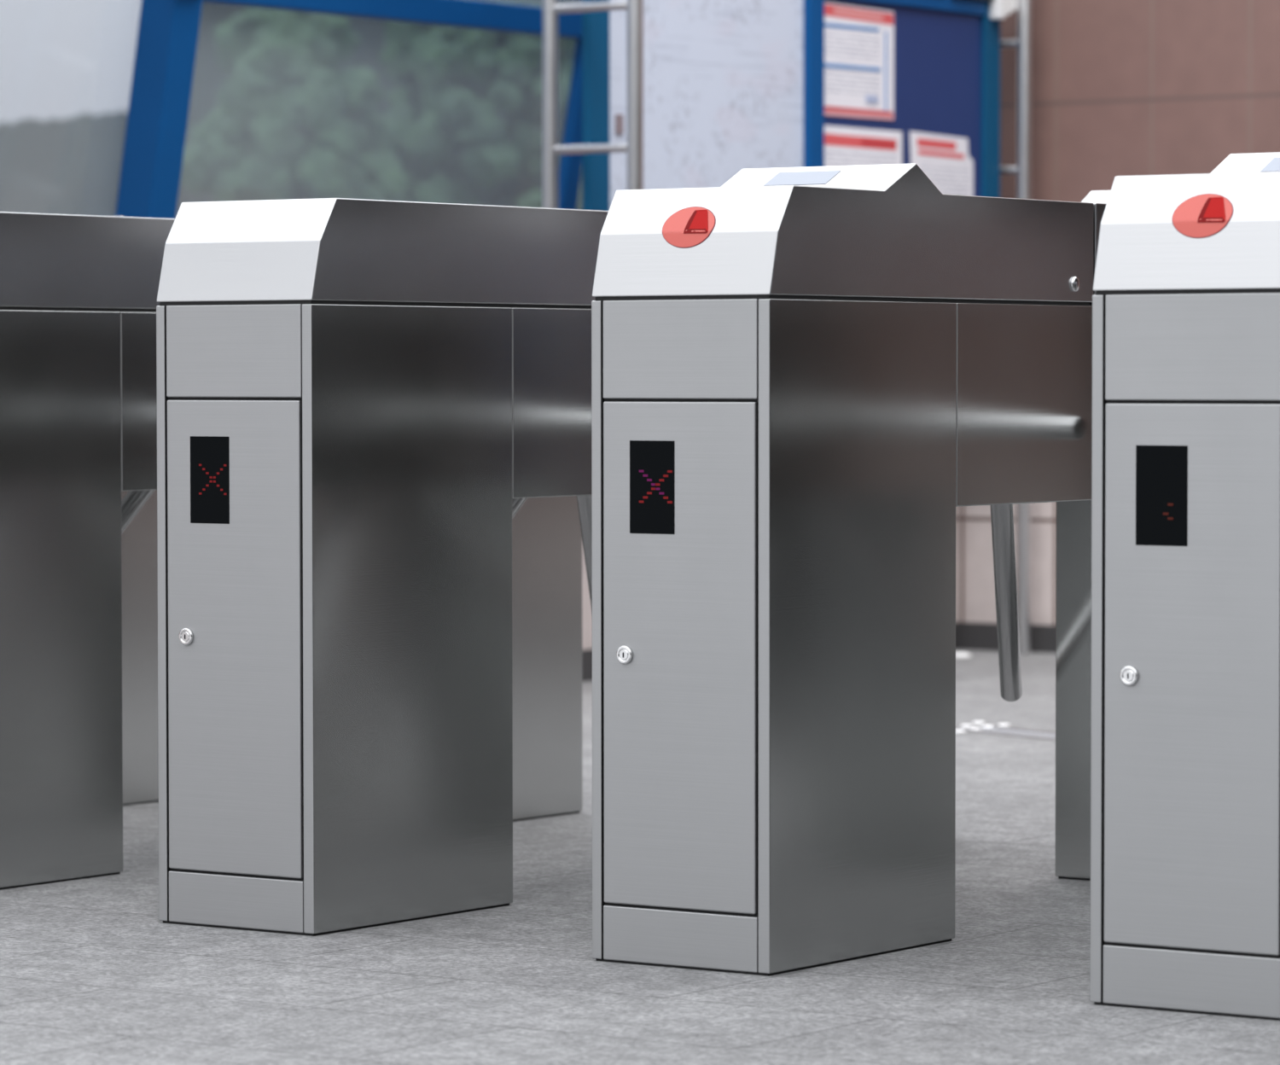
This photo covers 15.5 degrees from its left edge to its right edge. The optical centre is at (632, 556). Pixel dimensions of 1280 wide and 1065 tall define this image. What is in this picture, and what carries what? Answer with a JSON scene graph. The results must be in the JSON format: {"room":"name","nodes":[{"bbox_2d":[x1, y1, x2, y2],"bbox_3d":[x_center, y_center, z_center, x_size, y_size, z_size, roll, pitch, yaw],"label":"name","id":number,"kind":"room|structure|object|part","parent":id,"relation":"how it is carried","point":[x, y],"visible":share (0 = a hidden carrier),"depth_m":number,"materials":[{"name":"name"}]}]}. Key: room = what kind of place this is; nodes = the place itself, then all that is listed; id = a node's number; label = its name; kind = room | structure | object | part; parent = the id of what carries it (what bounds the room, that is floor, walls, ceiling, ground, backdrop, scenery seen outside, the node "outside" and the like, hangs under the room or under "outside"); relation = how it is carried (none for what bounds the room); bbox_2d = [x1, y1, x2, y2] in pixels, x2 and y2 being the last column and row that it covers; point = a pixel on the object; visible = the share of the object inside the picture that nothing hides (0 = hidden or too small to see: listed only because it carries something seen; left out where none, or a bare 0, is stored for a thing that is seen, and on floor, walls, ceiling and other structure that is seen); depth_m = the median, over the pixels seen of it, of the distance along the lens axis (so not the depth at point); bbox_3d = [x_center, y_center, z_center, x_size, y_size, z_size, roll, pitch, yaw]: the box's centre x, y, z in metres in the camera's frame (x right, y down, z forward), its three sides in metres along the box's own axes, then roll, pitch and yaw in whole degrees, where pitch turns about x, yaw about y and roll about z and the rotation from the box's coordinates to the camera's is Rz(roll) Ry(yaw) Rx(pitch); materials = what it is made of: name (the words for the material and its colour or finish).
{"room":"railway station","nodes":[
{"label":"railway station","id":0,"kind":"room"},
{"bbox_2d":[581,541,592,650],"bbox_3d":[-2.023,-0.045,9.057,0.650,0.860,8.950,2,3,35],"label":"wall","id":1,"kind":"structure","parent":0,"point":[586,607],"depth_m":11.22,"materials":[{"name":"pink tile"}]},
{"bbox_2d":[115,0,582,218],"bbox_3d":[-2.068,-1.405,9.034,0.424,1.860,8.950,2,3,35],"label":"frame","id":2,"kind":"object","parent":1,"relation":"on","point":[168,32],"visible":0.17,"depth_m":10.61,"materials":[{"name":"blue paint"}]},
{"bbox_2d":[581,649,592,681],"bbox_3d":[-1.755,0.354,8.878,0.012,0.075,8.938,2,3,35],"label":"baseboard","id":3,"kind":"structure","parent":1,"relation":"attached to","point":[586,654],"depth_m":11.21,"materials":[{"name":"grey"}]},
{"bbox_2d":[581,0,803,210],"bbox_3d":[0.005,-1.303,11.213,0.384,1.600,0.904,2,3,35],"label":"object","id":4,"kind":"object","parent":1,"relation":"attached to","point":[724,79],"visible":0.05,"depth_m":11.10,"materials":[{"name":"white paint"}]},
{"bbox_3d":[-0.085,-1.286,10.773,0.023,1.600,0.081,2,3,35],"label":"post","id":5,"kind":"part","parent":4,"relation":"part of","materials":[{"name":"blue metal"}]},
{"bbox_2d":[0,649,1279,1064],"bbox_3d":[-4.030,-0.054,21.493,41.000,0.100,39.000,2,3,35],"label":"floor","id":6,"kind":"structure","parent":0,"point":[90,973],"depth_m":5.64,"materials":[{"name":"grey concrete"}]},
{"bbox_2d":[116,215,158,805],"bbox_3d":[-1.278,-0.077,8.005,0.699,1.005,1.133,2,3,35],"label":"turnstile","id":7,"kind":"object","parent":6,"relation":"on","point":[139,538],"visible":0.08,"depth_m":8.03,"materials":[{"name":"metal"}]},
{"bbox_2d":[0,0,581,215],"bbox_3d":[-3.383,-2.098,27.667,8.197,3.498,1.499,0,2,0],"label":"tree-covered hill","id":8,"kind":"object","parent":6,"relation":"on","point":[72,165],"visible":0.1,"depth_m":26.91,"materials":[{"name":"plant"}]},
{"bbox_2d":[0,211,582,890],"bbox_3d":[-0.828,-0.053,7.397,0.704,1.005,1.613,2,3,35],"label":"turnstile","id":9,"kind":"object","parent":6,"relation":"on","point":[78,303],"visible":0.33,"depth_m":6.83,"materials":[{"name":"metal"}]},
{"bbox_3d":[-0.885,-0.434,6.930,0.268,0.135,0.799,2,3,35],"label":"lid","id":10,"kind":"part","parent":9,"relation":"part of","materials":[{"name":"metal"}]},
{"bbox_3d":[-0.817,-0.021,7.207,0.376,0.420,0.032,-2,3,-33],"label":"tripod arm","id":11,"kind":"part","parent":9,"relation":"part of"},
{"bbox_2d":[180,6,409,201],"bbox_3d":[-1.645,-1.404,22.474,1.341,2.517,1.318,0,2,-5],"label":"tree","id":12,"kind":"object","parent":6,"relation":"on","point":[283,126],"visible":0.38,"depth_m":22.08,"materials":[{"name":"green plant"}]},
{"bbox_2d":[156,197,608,936],"bbox_3d":[-0.242,-0.038,6.986,0.704,1.005,1.613,2,3,35],"label":"turnstile","id":13,"kind":"object","parent":6,"relation":"on","point":[359,401],"visible":0.61,"depth_m":6.25,"materials":[{"name":"metal"}]},
{"bbox_3d":[-0.527,-0.272,6.201,0.231,0.122,0.006,2,3,35],"label":"panel","id":14,"kind":"part","parent":13,"relation":"part of","materials":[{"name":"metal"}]},
{"bbox_3d":[-0.528,0.107,6.216,0.228,0.628,0.006,2,3,35],"label":"door","id":15,"kind":"part","parent":13,"relation":"part of","materials":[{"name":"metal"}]},
{"bbox_3d":[-0.527,0.458,6.230,0.232,0.068,0.006,2,3,35],"label":"kick panel","id":16,"kind":"part","parent":13,"relation":"part of","materials":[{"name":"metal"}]},
{"bbox_3d":[-0.299,-0.418,6.519,0.268,0.135,0.799,2,3,35],"label":"lid","id":17,"kind":"part","parent":13,"relation":"part of","materials":[{"name":"metal"}]},
{"bbox_3d":[-0.231,-0.005,6.796,0.376,0.420,0.032,-2,3,-33],"label":"tripod arm","id":18,"kind":"part","parent":13,"relation":"part of"},
{"bbox_3d":[-0.058,-0.012,7.065,0.032,0.428,0.367,0,2,8],"label":"tripod arm","id":19,"kind":"part","parent":13,"relation":"part of"},
{"bbox_2d":[378,0,582,209],"bbox_3d":[-0.821,-1.677,23.956,1.566,2.945,1.526,0,2,7],"label":"trees","id":20,"kind":"object","parent":6,"relation":"on","point":[445,130],"visible":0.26,"depth_m":23.47,"materials":[{"name":"green plant"}]},
{"bbox_2d":[541,0,643,208],"bbox_3d":[-0.092,-0.832,10.701,0.274,2.300,0.037,2,3,35],"label":"ladder rail","id":21,"kind":"object","parent":6,"relation":"on","point":[550,8],"visible":0.45,"depth_m":10.68,"materials":[{"name":"metal"}]},
{"bbox_3d":[-0.189,-0.835,10.769,0.037,2.300,0.037,2,3,35],"label":"post","id":22,"kind":"part","parent":21,"relation":"part of","materials":[{"name":"metal"}]},
{"bbox_3d":[0.005,-0.830,10.633,0.037,2.300,0.037,2,3,35],"label":"post","id":23,"kind":"part","parent":21,"relation":"part of","materials":[{"name":"metal"}]},
{"bbox_2d":[591,162,1110,976],"bbox_3d":[0.344,-0.022,6.576,0.704,1.005,1.613,2,3,35],"label":"turnstile","id":24,"kind":"object","parent":6,"relation":"on","point":[801,377],"visible":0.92,"depth_m":5.85,"materials":[{"name":"metal"}]},
{"bbox_3d":[0.058,0.122,5.806,0.228,0.628,0.006,2,3,35],"label":"door","id":25,"kind":"part","parent":24,"relation":"part of","materials":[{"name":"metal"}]},
{"bbox_3d":[0.059,-0.256,5.790,0.231,0.122,0.006,2,3,35],"label":"panel","id":26,"kind":"part","parent":24,"relation":"part of","materials":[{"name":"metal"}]},
{"bbox_3d":[0.059,0.474,5.819,0.232,0.068,0.006,2,3,35],"label":"kick panel","id":27,"kind":"part","parent":24,"relation":"part of","materials":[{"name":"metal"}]},
{"bbox_3d":[0.287,-0.421,6.108,0.268,0.172,0.799,2,3,35],"label":"lid","id":28,"kind":"part","parent":24,"relation":"part of","materials":[{"name":"metal"}]},
{"bbox_3d":[0.527,0.004,6.655,0.032,0.428,0.367,0,2,8],"label":"tripod arm","id":29,"kind":"part","parent":24,"relation":"part of"},
{"bbox_3d":[0.748,-0.447,6.767,0.268,0.172,0.799,2,3,35],"label":"lid","id":30,"kind":"part","parent":24,"relation":"part of","materials":[{"name":"metal"}]},
{"bbox_2d":[803,0,1017,197],"bbox_3d":[0.683,-0.880,11.887,0.120,2.300,0.947,2,3,35],"label":"notice board","id":31,"kind":"object","parent":6,"relation":"on","point":[946,53],"visible":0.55,"depth_m":11.99,"materials":[{"name":"blue paint"}]},
{"bbox_3d":[0.417,-0.866,11.536,0.088,2.300,0.067,2,3,35],"label":"post","id":32,"kind":"part","parent":31,"relation":"part of","materials":[{"name":"blue metal"}]},
{"bbox_2d":[824,1,894,119],"bbox_3d":[0.561,-1.233,11.678,0.004,0.278,0.340,2,3,35],"label":"notice","id":33,"kind":"object","parent":31,"relation":"attached to","point":[858,41],"visible":1,"depth_m":11.68,"materials":[{"name":"white paper"}]},
{"bbox_2d":[824,125,901,166],"bbox_3d":[0.571,-0.906,11.706,0.002,0.327,0.384,2,3,35],"label":"notice","id":34,"kind":"object","parent":31,"relation":"attached to","point":[843,146],"visible":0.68,"depth_m":11.70,"materials":[{"name":"white paper"}]},
{"bbox_3d":[0.662,-1.411,11.861,0.072,0.037,0.780,2,3,35],"label":"rail","id":35,"kind":"part","parent":31,"relation":"part of","materials":[{"name":"blue paint"}]},
{"bbox_2d":[909,131,973,195],"bbox_3d":[0.792,-0.920,12.022,0.002,0.329,0.312,2,3,35],"label":"notice","id":36,"kind":"object","parent":31,"relation":"attached to","point":[945,160],"visible":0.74,"depth_m":12.03,"materials":[{"name":"white paper"}]},
{"bbox_3d":[0.908,-0.969,12.230,0.072,0.950,0.078,2,3,35],"label":"post","id":37,"kind":"part","parent":31,"relation":"part of","materials":[{"name":"blue metal"}]},
{"bbox_2d":[955,729,966,733],"bbox_3d":[0.672,0.358,9.625,0.027,0.005,0.027,2,3,35],"label":"stud","id":38,"kind":"object","parent":6,"relation":"on","point":[957,730],"visible":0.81,"depth_m":9.61,"materials":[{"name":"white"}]},
{"bbox_2d":[955,652,971,657],"bbox_3d":[0.850,0.254,12.168,0.060,0.011,0.060,2,3,35],"label":"floor marker","id":39,"kind":"object","parent":6,"relation":"on","point":[957,654],"visible":0.7,"depth_m":12.15,"materials":[{"name":"white"}]},
{"bbox_2d":[960,724,972,727],"bbox_3d":[0.695,0.352,9.763,0.027,0.005,0.027,2,3,35],"label":"stud","id":40,"kind":"object","parent":6,"relation":"on","point":[962,725],"visible":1,"depth_m":9.75,"materials":[{"name":"white"}]},
{"bbox_2d":[972,721,985,724],"bbox_3d":[0.728,0.349,9.858,0.027,0.005,0.027,2,3,35],"label":"stud","id":41,"kind":"object","parent":6,"relation":"on","point":[974,722],"visible":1,"depth_m":9.85,"materials":[{"name":"white"}]},
{"bbox_2d":[982,725,994,727],"bbox_3d":[0.738,0.353,9.739,0.027,0.005,0.027,2,3,35],"label":"stud","id":42,"kind":"object","parent":6,"relation":"on","point":[983,726],"visible":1,"depth_m":9.73,"materials":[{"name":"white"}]},
{"bbox_2d":[997,723,1010,727],"bbox_3d":[0.774,0.351,9.786,0.027,0.005,0.027,2,3,35],"label":"stud","id":43,"kind":"object","parent":6,"relation":"on","point":[998,724],"visible":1,"depth_m":9.78,"materials":[{"name":"white"}]},
{"bbox_2d":[955,726,1055,740],"bbox_3d":[1.331,0.394,8.715,0.114,0.003,2.380,-1,3,-32],"label":"floor track","id":44,"kind":"object","parent":6,"relation":"on","point":[1049,736],"visible":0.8,"depth_m":9.59,"materials":[{"name":"metal"}]},
{"bbox_2d":[1000,0,1031,654],"bbox_3d":[0.924,-0.897,12.315,0.277,2.300,0.037,2,3,35],"label":"pole","id":45,"kind":"object","parent":6,"relation":"on","point":[1023,43],"visible":0.38,"depth_m":12.23,"materials":[{"name":"metal"}]},
{"bbox_3d":[1.022,-0.894,12.246,0.037,2.300,0.037,2,3,35],"label":"post","id":46,"kind":"part","parent":45,"relation":"part of","materials":[{"name":"metal"}]},
{"bbox_2d":[1090,151,1279,1020],"bbox_3d":[0.930,-0.006,6.166,0.704,1.005,1.613,2,3,35],"label":"turnstile","id":47,"kind":"object","parent":6,"relation":"on","point":[1185,723],"visible":1,"depth_m":5.40,"materials":[{"name":"metal"}]},
{"bbox_3d":[0.873,-0.405,5.698,0.268,0.172,0.799,2,3,35],"label":"lid","id":48,"kind":"part","parent":47,"relation":"part of","materials":[{"name":"metal"}]},
{"bbox_3d":[0.645,0.490,5.409,0.232,0.068,0.006,2,3,35],"label":"kick panel","id":49,"kind":"part","parent":47,"relation":"part of","materials":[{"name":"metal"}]},
{"bbox_3d":[0.644,0.138,5.396,0.228,0.628,0.006,2,3,35],"label":"door","id":50,"kind":"part","parent":47,"relation":"part of","materials":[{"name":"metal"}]},
{"bbox_3d":[0.645,-0.240,5.380,0.231,0.122,0.006,2,3,35],"label":"panel","id":51,"kind":"part","parent":47,"relation":"part of","materials":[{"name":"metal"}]},
{"bbox_2d":[955,0,1279,625],"bbox_3d":[3.154,-1.797,10.978,5.650,4.200,0.250,2,3,35],"label":"wall","id":52,"kind":"structure","parent":0,"point":[1120,87],"depth_m":12.18,"materials":[{"name":"brown tile"}]},
{"bbox_2d":[955,622,1055,652],"bbox_3d":[3.101,0.271,10.937,5.600,0.072,0.012,2,3,35],"label":"baseboard","id":53,"kind":"structure","parent":52,"relation":"attached to","point":[968,635],"depth_m":12.44,"materials":[{"name":"grey"}]}
]}

